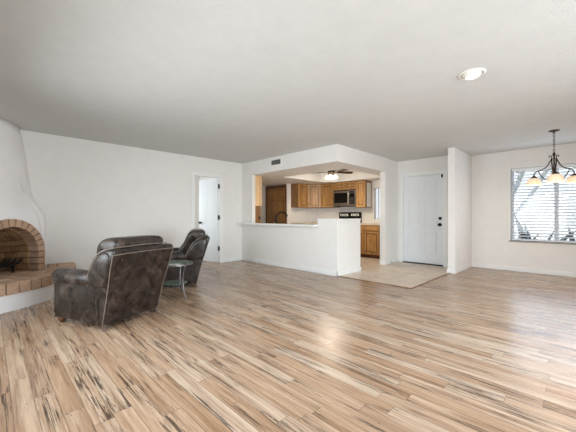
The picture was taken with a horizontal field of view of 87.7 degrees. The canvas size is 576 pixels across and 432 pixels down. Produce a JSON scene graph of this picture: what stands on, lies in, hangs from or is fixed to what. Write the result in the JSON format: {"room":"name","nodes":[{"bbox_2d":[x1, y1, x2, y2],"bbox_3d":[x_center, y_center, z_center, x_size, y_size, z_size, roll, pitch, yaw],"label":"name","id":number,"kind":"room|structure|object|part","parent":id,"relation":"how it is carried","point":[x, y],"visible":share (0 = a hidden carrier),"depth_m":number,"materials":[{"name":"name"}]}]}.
{"room":"living room","nodes":[
{"label":"living room","id":0,"kind":"room"},
{"bbox_2d":[20,130,241,269],"bbox_3d":[-2.959,-0.125,5.894,5.150,2.440,0.120,0,0,-45],"label":"wall","id":1,"kind":"structure","parent":0,"point":[88,192],"depth_m":5.51,"materials":[{"name":"paint"}]},
{"bbox_2d":[192,172,222,262],"bbox_3d":[-1.887,0.046,6.957,0.794,2.097,0.134,0,0,-45],"label":"trim","id":2,"kind":"structure","parent":1,"relation":"attached to","point":[219,177],"depth_m":7.15,"materials":[{"name":"white wood"}]},
{"bbox_2d":[198,179,219,261],"bbox_3d":[-1.917,0.084,7.343,0.700,1.998,0.168,0,0,32],"label":"door","id":3,"kind":"structure","parent":1,"relation":"in","point":[209,217],"depth_m":7.30,"materials":[{"name":"white paint"}]},
{"bbox_2d":[224,166,229,172],"bbox_3d":[-1.466,-1.145,7.272,0.156,0.156,0.042,0,0,-45],"label":"smoke detector","id":4,"kind":"object","parent":1,"relation":"attached to","point":[226,169],"visible":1,"depth_m":7.25,"materials":[{"name":"white plastic"}]},
{"bbox_2d":[223,257,241,261],"bbox_3d":[-2.417,1.052,6.342,3.550,0.085,0.013,0,0,-45],"label":"baseboard","id":5,"kind":"structure","parent":1,"relation":"attached to","point":[235,258],"depth_m":7.38,"materials":[{"name":"white wood"}]},
{"bbox_2d":[195,176,216,228],"bbox_3d":[-2.747,-0.125,7.662,2.350,2.440,2.080,0,0,-45],"label":"wall","id":6,"kind":"structure","parent":0,"point":[197,178],"depth_m":8.97,"materials":[{"name":"paint"}]},
{"bbox_2d":[260,184,312,223],"bbox_3d":[-0.764,0.035,9.539,3.110,2.120,1.430,0,0,-45],"label":"wall","id":7,"kind":"structure","parent":0,"point":[295,215],"depth_m":9.76,"materials":[{"name":"paint"}]},
{"bbox_2d":[265,184,286,223],"bbox_3d":[-0.395,0.045,9.604,0.960,2.100,0.036,0,0,45],"label":"door","id":8,"kind":"structure","parent":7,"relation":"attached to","point":[276,198],"depth_m":9.56,"materials":[{"name":"brown wood"}]},
{"bbox_3d":[-0.532,0.095,9.748,0.415,1.960,0.026,0,0,45],"label":"door","id":9,"kind":"part","parent":8,"relation":"part of","materials":[{"name":"brown wood"}]},
{"bbox_3d":[-0.235,0.095,9.451,0.413,1.960,0.026,0,0,45],"label":"door","id":10,"kind":"part","parent":8,"relation":"part of","materials":[{"name":"brown wood"}]},
{"bbox_2d":[291,183,307,207],"bbox_3d":[0.365,-0.657,9.427,0.448,0.735,0.324,0,0,-45],"label":"upper cabinet","id":11,"kind":"object","parent":7,"relation":"attached to","point":[299,192],"visible":1,"depth_m":9.29,"materials":[{"name":"brown wood"}]},
{"bbox_3d":[0.471,-0.657,9.321,0.423,0.711,0.021,0,0,-45],"label":"door","id":12,"kind":"part","parent":11,"relation":"part of","materials":[{"name":"brown wood"}]},
{"bbox_2d":[0,0,575,163],"bbox_3d":[0.446,-1.420,4.745,8.580,0.150,10.720,0,0,-45],"label":"ceiling","id":13,"kind":"structure","parent":0,"point":[236,81],"depth_m":2.86,"materials":[{"name":"white paint"}]},
{"bbox_2d":[317,169,352,178],"bbox_3d":[1.106,-1.167,7.685,1.136,0.357,1.148,0,0,-45],"label":"ceiling fan","id":14,"kind":"object","parent":13,"relation":"hanging from","point":[331,175],"visible":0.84,"depth_m":7.68,"materials":[{"name":"brown metal"}]},
{"bbox_3d":[1.492,-1.155,7.822,0.435,0.043,0.137,0,0,-15],"label":"blade","id":15,"kind":"part","parent":14,"relation":"part of","materials":[{"name":"brown wood"}]},
{"bbox_2d":[458,68,485,79],"bbox_3d":[1.730,-1.327,2.824,0.228,0.036,0.228,0,0,-45],"label":"recessed light","id":16,"kind":"object","parent":13,"relation":"in","point":[470,74],"visible":1,"depth_m":2.79,"materials":[{"name":"white glass"}]},
{"bbox_2d":[526,129,575,185],"bbox_3d":[4.098,-0.925,4.649,0.653,0.839,0.690,0,0,-45],"label":"chandelier","id":17,"kind":"object","parent":13,"relation":"hanging from","point":[556,177],"visible":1,"depth_m":4.66,"materials":[{"name":"brown metal"}]},
{"bbox_3d":[4.046,-0.580,4.936,0.212,0.118,0.212,0,0,-45],"label":"lamp shade","id":18,"kind":"part","parent":17,"relation":"part of","materials":[{"name":"beige glass"}]},
{"bbox_3d":[4.095,-0.781,4.813,0.017,0.376,0.283,0,0,-21],"label":"arm","id":19,"kind":"part","parent":17,"relation":"part of","materials":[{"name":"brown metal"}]},
{"bbox_3d":[4.057,-0.781,4.563,0.017,0.376,0.284,0,0,39],"label":"arm","id":20,"kind":"part","parent":17,"relation":"part of","materials":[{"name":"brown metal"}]},
{"bbox_3d":[3.975,-0.580,4.460,0.212,0.118,0.212,0,0,-45],"label":"lamp shade","id":21,"kind":"part","parent":17,"relation":"part of","materials":[{"name":"beige glass"}]},
{"bbox_3d":[4.292,-0.781,4.655,0.284,0.376,0.017,0,0,9],"label":"arm","id":22,"kind":"part","parent":17,"relation":"part of","materials":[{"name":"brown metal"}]},
{"bbox_3d":[4.423,-0.580,4.635,0.212,0.118,0.212,0,0,-45],"label":"lamp shade","id":23,"kind":"part","parent":17,"relation":"part of","materials":[{"name":"beige glass"}]},
{"bbox_2d":[0,257,575,431],"bbox_3d":[0.417,1.145,4.801,8.380,0.100,10.600,0,0,-45],"label":"floor","id":24,"kind":"structure","parent":0,"point":[252,347],"depth_m":2.33,"materials":[{"name":"laminate"}]},
{"bbox_2d":[0,118,75,313],"bbox_3d":[-3.659,-0.125,3.946,1.638,2.440,1.678,0,0,-45],"label":"fireplace","id":25,"kind":"object","parent":24,"relation":"on","point":[23,225],"depth_m":4.15,"materials":[{"name":"white paint"}]},
{"bbox_3d":[-3.908,0.678,3.968,0.300,0.173,0.555,0,0,7],"label":"fire grate","id":26,"kind":"part","parent":25,"relation":"part of","materials":[{"name":"black metal"}]},
{"bbox_2d":[0,118,46,267],"bbox_3d":[-3.883,-0.290,4.066,0.606,2.110,1.485,0,0,0],"label":"hood","id":27,"kind":"object","parent":25,"relation":"attached to","point":[23,225],"depth_m":4.23,"materials":[{"name":"white paint"}]},
{"bbox_2d":[51,235,173,331],"bbox_3d":[-1.880,0.648,3.259,0.956,0.894,0.817,0,0,22],"label":"leather armchair","id":28,"kind":"object","parent":24,"relation":"on","point":[125,279],"visible":1,"depth_m":2.98,"materials":[{"name":"brown leather"}]},
{"bbox_3d":[-2.092,0.782,3.024,0.672,0.486,0.164,0,0,22],"label":"arm","id":29,"kind":"part","parent":28,"relation":"part of","materials":[{"name":"brown leather"}]},
{"bbox_3d":[-1.653,0.674,3.166,0.435,0.738,0.768,0,0,22],"label":"backrest","id":30,"kind":"part","parent":28,"relation":"part of","materials":[{"name":"brown leather"}]},
{"bbox_2d":[97,235,162,255],"bbox_3d":[-1.701,0.427,3.186,0.440,0.455,0.636,0,0,22],"label":"cushion","id":31,"kind":"object","parent":28,"relation":"on","point":[115,243],"depth_m":2.97,"materials":[{"name":"brown leather"}]},
{"bbox_2d":[163,260,192,299],"bbox_3d":[-1.541,0.860,4.095,0.473,0.470,0.480,0,0,-45],"label":"side table","id":32,"kind":"object","parent":24,"relation":"on","point":[173,263],"visible":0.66,"depth_m":4.03,"materials":[{"name":"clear glass"}]},
{"bbox_2d":[163,280,186,284],"bbox_3d":[-1.544,0.896,4.099,0.320,0.008,0.320,0,0,-45],"label":"shelf","id":33,"kind":"object","parent":32,"relation":"attached to","point":[171,282],"depth_m":4.07,"materials":[{"name":"green glass"}]},
{"bbox_3d":[-1.544,0.635,4.099,0.450,0.016,0.450,0,0,-45],"label":"glass","id":34,"kind":"part","parent":32,"relation":"part of","materials":[{"name":"glass"}]},
{"bbox_3d":[-1.532,0.870,4.300,0.028,0.449,0.097,0,0,0],"label":"leg","id":35,"kind":"part","parent":32,"relation":"part of","materials":[{"name":"grey metal"}]},
{"bbox_3d":[-1.374,0.870,3.991,0.097,0.449,0.028,0,0,36],"label":"leg","id":36,"kind":"part","parent":32,"relation":"part of","materials":[{"name":"grey metal"}]},
{"bbox_2d":[164,229,209,286],"bbox_3d":[-1.785,0.648,4.922,0.956,0.894,0.817,0,0,-18],"label":"leather armchair","id":37,"kind":"object","parent":24,"relation":"on","point":[193,248],"visible":0.5,"depth_m":4.64,"materials":[{"name":"brown leather"}]},
{"bbox_3d":[-1.796,0.782,4.605,0.672,0.486,0.164,0,0,-18],"label":"arm","id":38,"kind":"part","parent":37,"relation":"part of","materials":[{"name":"brown leather"}]},
{"bbox_2d":[178,229,204,250],"bbox_3d":[-1.601,0.427,4.981,0.440,0.455,0.636,0,0,-18],"label":"cushion","id":39,"kind":"object","parent":37,"relation":"on","point":[193,234],"depth_m":4.70,"materials":[{"name":"brown leather"}]},
{"bbox_3d":[-1.551,0.674,4.997,0.435,0.738,0.768,0,0,-18],"label":"backrest","id":40,"kind":"part","parent":37,"relation":"part of","materials":[{"name":"brown leather"}]},
{"bbox_2d":[255,176,261,222],"bbox_3d":[-0.877,0.035,7.651,0.280,2.120,0.320,0,0,-45],"label":"tall cabinet","id":41,"kind":"object","parent":24,"relation":"on","point":[258,179],"visible":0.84,"depth_m":7.56,"materials":[{"name":"brown wood"}]},
{"bbox_2d":[339,212,361,222],"bbox_3d":[1.647,0.463,8.814,0.757,1.205,0.706,0,0,45],"label":"range","id":42,"kind":"object","parent":24,"relation":"on","point":[342,215],"visible":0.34,"depth_m":8.98,"materials":[{"name":"black metal"}]},
{"bbox_2d":[360,225,365,256],"bbox_3d":[2.102,0.659,8.418,0.443,0.872,0.642,0,0,45],"label":"base cabinet","id":43,"kind":"object","parent":24,"relation":"on","point":[362,254],"visible":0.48,"depth_m":8.10,"materials":[{"name":"brown wood"}]},
{"bbox_3d":[1.882,0.686,8.199,0.418,0.603,0.021,0,0,45],"label":"door","id":44,"kind":"part","parent":43,"relation":"part of","materials":[{"name":"brown wood"}]},
{"bbox_2d":[364,225,379,258],"bbox_3d":[2.417,0.659,8.104,0.443,0.872,0.642,0,0,45],"label":"base cabinet","id":45,"kind":"object","parent":24,"relation":"on","point":[371,232],"visible":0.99,"depth_m":7.88,"materials":[{"name":"brown wood"}]},
{"bbox_2d":[360,223,379,224],"bbox_3d":[2.261,0.205,8.254,0.650,0.036,0.905,0,0,-45],"label":"countertop","id":46,"kind":"structure","parent":45,"relation":"on","point":[360,223],"depth_m":8.24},
{"bbox_3d":[2.198,0.303,7.885,0.423,0.120,0.019,0,0,45],"label":"drawer","id":47,"kind":"part","parent":45,"relation":"part of","materials":[{"name":"brown wood"}]},
{"bbox_3d":[2.197,0.686,7.884,0.418,0.603,0.021,0,0,45],"label":"door","id":48,"kind":"part","parent":45,"relation":"part of","materials":[{"name":"brown wood"}]},
{"bbox_2d":[339,273,449,288],"bbox_3d":[2.032,1.091,5.677,1.803,0.007,1.385,0,0,-45],"label":"trim","id":49,"kind":"structure","parent":24,"relation":"on","point":[447,273],"depth_m":5.02,"materials":[{"name":"brown wood"}]},
{"bbox_3d":[1.222,0.659,9.298,0.509,0.872,0.642,0,0,45],"label":"base cabinet","id":50,"kind":"object","parent":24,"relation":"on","visible":0},
{"bbox_2d":[291,222,317,223],"bbox_3d":[0.857,0.205,9.361,1.070,0.036,1.114,0,0,-45],"label":"countertop","id":51,"kind":"structure","parent":50,"relation":"on","point":[305,222],"depth_m":9.21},
{"bbox_3d":[0.641,0.659,6.389,0.690,0.872,0.602,0,0,45],"label":"base cabinet","id":52,"kind":"object","parent":24,"relation":"on","visible":0},
{"bbox_3d":[0.140,0.207,6.885,0.625,0.032,2.120,0,0,-45],"label":"countertop","id":53,"kind":"structure","parent":52,"relation":"on","visible":0},
{"bbox_2d":[274,212,287,222],"bbox_3d":[-0.168,0.032,7.227,0.327,0.318,0.055,0,0,-11],"label":"faucet","id":54,"kind":"object","parent":53,"relation":"on","point":[276,216],"visible":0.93,"depth_m":7.20,"materials":[{"name":"black metal"}]},
{"bbox_2d":[242,175,359,271],"bbox_3d":[0.152,0.035,6.848,0.800,2.120,2.930,0,0,-45],"label":"wall partition","id":55,"kind":"structure","parent":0,"point":[334,245],"depth_m":6.18,"materials":[{"name":"paint"}]},
{"bbox_2d":[236,223,318,226],"bbox_3d":[-0.290,0.172,6.703,0.310,0.037,2.510,0,0,-45],"label":"bar ledge","id":56,"kind":"object","parent":55,"relation":"on","point":[272,224],"visible":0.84,"depth_m":6.35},
{"bbox_2d":[242,257,360,275],"bbox_3d":[0.157,1.052,6.844,0.826,0.085,2.943,0,0,-45],"label":"baseboard","id":57,"kind":"structure","parent":55,"relation":"attached to","point":[321,271],"depth_m":6.07,"materials":[{"name":"white wood"}]},
{"bbox_2d":[317,219,360,219],"bbox_3d":[1.026,0.048,5.974,0.824,0.025,0.482,0,0,-45],"label":"trim","id":58,"kind":"structure","parent":55,"relation":"attached to","point":[317,219],"depth_m":5.72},
{"bbox_2d":[242,144,389,185],"bbox_3d":[0.368,-1.185,8.337,3.210,0.320,4.730,0,0,-45],"label":"wall","id":59,"kind":"structure","parent":0,"point":[302,167],"depth_m":6.64,"materials":[{"name":"paint"}]},
{"bbox_2d":[271,158,280,165],"bbox_3d":[-0.268,-1.218,6.694,0.012,0.135,0.335,0,0,-45],"label":"air vent","id":60,"kind":"object","parent":59,"relation":"in","point":[274,162],"visible":1,"depth_m":6.68,"materials":[{"name":"white plastic"}]},
{"bbox_2d":[313,180,379,222],"bbox_3d":[1.545,-0.125,9.514,0.120,2.440,4.730,0,0,-45],"label":"wall","id":61,"kind":"structure","parent":0,"point":[368,214],"depth_m":9.01,"materials":[{"name":"paint"}]},
{"bbox_2d":[308,184,320,207],"bbox_3d":[0.837,-0.657,9.694,0.615,0.735,0.627,0,0,45],"label":"upper cabinet","id":62,"kind":"object","parent":61,"relation":"attached to","point":[314,190],"visible":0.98,"depth_m":9.47,"materials":[{"name":"brown wood"}]},
{"bbox_2d":[321,183,339,207],"bbox_3d":[1.331,-0.657,9.407,0.516,0.735,0.334,0,0,45],"label":"upper cabinet","id":63,"kind":"object","parent":61,"relation":"attached to","point":[327,190],"visible":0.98,"depth_m":9.31,"materials":[{"name":"brown wood"}]},
{"bbox_3d":[1.222,-0.657,9.297,0.491,0.711,0.021,0,0,45],"label":"door","id":64,"kind":"part","parent":63,"relation":"part of","materials":[{"name":"brown wood"}]},
{"bbox_2d":[334,181,355,190],"bbox_3d":[1.785,-0.907,8.953,0.763,0.235,0.334,0,0,45],"label":"upper cabinet","id":65,"kind":"object","parent":61,"relation":"attached to","point":[352,184],"visible":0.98,"depth_m":8.81,"materials":[{"name":"brown wood"}]},
{"bbox_3d":[1.541,-0.907,8.979,0.356,0.211,0.021,0,0,45],"label":"door","id":66,"kind":"part","parent":65,"relation":"part of","materials":[{"name":"brown wood"}]},
{"bbox_2d":[333,189,355,206],"bbox_3d":[1.752,-0.548,8.919,0.757,0.480,0.429,0,0,45],"label":"microwave","id":67,"kind":"object","parent":65,"relation":"attached to","point":[341,198],"visible":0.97,"depth_m":8.77,"materials":[{"name":"silver metal"}]},
{"bbox_3d":[1.570,-0.551,8.874,0.564,0.403,0.024,0,0,45],"label":"door","id":68,"kind":"part","parent":67,"relation":"part of","materials":[{"name":"black glass"}]},
{"bbox_3d":[1.562,-0.554,8.864,0.477,0.298,0.006,0,0,45],"label":"glass","id":69,"kind":"part","parent":67,"relation":"part of","materials":[{"name":"black glass"}]},
{"bbox_3d":[1.835,-0.551,8.609,0.176,0.373,0.024,0,0,45],"label":"control panel","id":70,"kind":"part","parent":67,"relation":"part of","materials":[{"name":"black glass"}]},
{"bbox_3d":[1.811,-0.907,8.709,0.356,0.211,0.021,0,0,45],"label":"door","id":71,"kind":"part","parent":65,"relation":"part of","materials":[{"name":"brown wood"}]},
{"bbox_2d":[356,180,371,207],"bbox_3d":[2.167,-0.645,8.571,0.314,0.760,0.334,0,0,45],"label":"upper cabinet","id":72,"kind":"object","parent":61,"relation":"attached to","point":[363,187],"visible":1,"depth_m":8.46,"materials":[{"name":"brown wood"}]},
{"bbox_3d":[2.057,-0.645,8.463,0.285,0.736,0.021,0,0,45],"label":"door","id":73,"kind":"part","parent":72,"relation":"part of","materials":[{"name":"brown wood"}]},
{"bbox_3d":[2.284,-0.625,8.468,0.004,0.680,0.215,0,0,45],"label":"panel","id":74,"kind":"part","parent":72,"relation":"part of","materials":[{"name":"beige wood"}]},
{"bbox_2d":[375,188,379,218],"bbox_3d":[2.567,-0.375,8.518,0.044,0.880,0.185,0,0,-45],"label":"window","id":75,"kind":"structure","parent":61,"relation":"in","point":[375,188],"depth_m":8.52,"materials":[{"name":"plastic"}]},
{"bbox_2d":[380,160,397,260],"bbox_3d":[2.648,-0.125,7.364,1.360,2.440,0.130,0,0,-45],"label":"wall","id":76,"kind":"structure","parent":0,"point":[388,181],"depth_m":6.99,"materials":[{"name":"paint"}]},
{"bbox_2d":[398,155,447,262],"bbox_3d":[3.217,-0.125,6.923,0.120,2.440,1.360,0,0,-45],"label":"wall","id":77,"kind":"structure","parent":0,"point":[441,162],"depth_m":6.97,"materials":[{"name":"paint"}]},
{"bbox_2d":[380,258,447,266],"bbox_3d":[2.884,1.052,6.660,0.723,0.085,1.460,0,0,-45],"label":"baseboard","id":78,"kind":"structure","parent":77,"relation":"attached to","point":[396,259],"depth_m":6.93,"materials":[{"name":"white wood"}]},
{"bbox_2d":[400,169,446,266],"bbox_3d":[3.127,0.028,6.967,0.164,2.135,1.070,0,0,-45],"label":"door","id":79,"kind":"structure","parent":77,"relation":"in","point":[423,195],"depth_m":6.94,"materials":[{"name":"white paint"}]},
{"bbox_2d":[448,147,471,268],"bbox_3d":[3.623,-0.125,6.274,1.291,2.440,0.130,0,0,-45],"label":"wall","id":80,"kind":"structure","parent":0,"point":[459,162],"depth_m":5.98,"materials":[{"name":"paint"}]},
{"bbox_2d":[447,263,471,273],"bbox_3d":[3.576,1.052,6.228,1.184,0.085,0.156,0,0,-45],"label":"baseboard","id":81,"kind":"structure","parent":80,"relation":"attached to","point":[454,271],"depth_m":5.93,"materials":[{"name":"white wood"}]},
{"bbox_2d":[472,143,575,272],"bbox_3d":[5.508,-0.125,5.232,0.140,2.440,4.010,0,0,-45],"label":"wall","id":82,"kind":"structure","parent":0,"point":[490,172],"depth_m":6.20,"materials":[{"name":"paint"}]},
{"bbox_2d":[472,263,575,276],"bbox_3d":[5.454,1.052,5.178,0.013,0.085,4.010,0,0,-45],"label":"baseboard","id":83,"kind":"structure","parent":82,"relation":"attached to","point":[520,269],"depth_m":5.92,"materials":[{"name":"white wood"}]},
{"bbox_2d":[509,161,575,244],"bbox_3d":[5.061,-0.249,5.658,0.150,1.512,1.444,0,0,-45],"label":"window","id":84,"kind":"structure","parent":82,"relation":"in","point":[511,176],"depth_m":5.89,"materials":[{"name":"plastic"}]},
{"bbox_3d":[5.043,0.494,5.640,0.100,0.026,1.444,0,0,-45],"label":"sill","id":85,"kind":"part","parent":84,"relation":"part of","materials":[{"name":"white wood"}]},
{"bbox_2d":[511,163,575,242],"bbox_3d":[5.050,-0.249,5.647,0.056,1.445,1.364,0,0,-45],"label":"window blind","id":86,"kind":"object","parent":84,"relation":"attached to","point":[529,169],"visible":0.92,"depth_m":5.76,"materials":[{"name":"white plastic"}]},
{"bbox_3d":[5.050,0.463,5.647,0.048,0.020,1.360,0,0,-45],"label":"rail","id":87,"kind":"part","parent":86,"relation":"part of","materials":[{"name":"white plastic"}]},
{"bbox_3d":[5.102,-0.230,5.557,0.001,1.370,0.004,0,0,-45],"label":"ladder cord","id":88,"kind":"part","parent":86,"relation":"part of","materials":[{"name":"white fabric"}]},
{"label":"outside","id":89,"kind":"structure","parent":0,"visible":0},
{"bbox_3d":[4.950,1.395,7.778,42.000,0.100,36.000,0,0,-45],"label":"ground","id":90,"kind":"structure","parent":89,"visible":0},
{"bbox_2d":[376,167,575,240],"bbox_3d":[12.480,-0.530,10.359,0.300,3.950,21.000,0,0,-45],"label":"wall","id":91,"kind":"structure","parent":90,"relation":"on","point":[574,169],"depth_m":12.22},
{"bbox_2d":[514,213,574,240],"bbox_3d":[6.186,0.583,7.811,2.732,1.516,2.241,0,0,1],"label":"agave plant","id":92,"kind":"object","parent":90,"relation":"on","point":[565,239],"visible":0.2,"depth_m":7.51,"materials":[{"name":"green plant"}]},
{"bbox_2d":[514,167,575,216],"bbox_3d":[7.950,-1.060,10.689,3.382,4.847,4.149,0,0,-45],"label":"tree","id":93,"kind":"object","parent":90,"relation":"on","point":[537,186],"visible":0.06,"depth_m":10.53,"materials":[{"name":"plant"}]},
{"bbox_2d":[533,227,574,240],"bbox_3d":[6.295,0.782,6.635,1.989,1.112,2.014,0,0,1],"label":"agave plant","id":94,"kind":"object","parent":90,"relation":"on","point":[570,239],"visible":0.2,"depth_m":6.42,"materials":[{"name":"green plant"}]}
]}

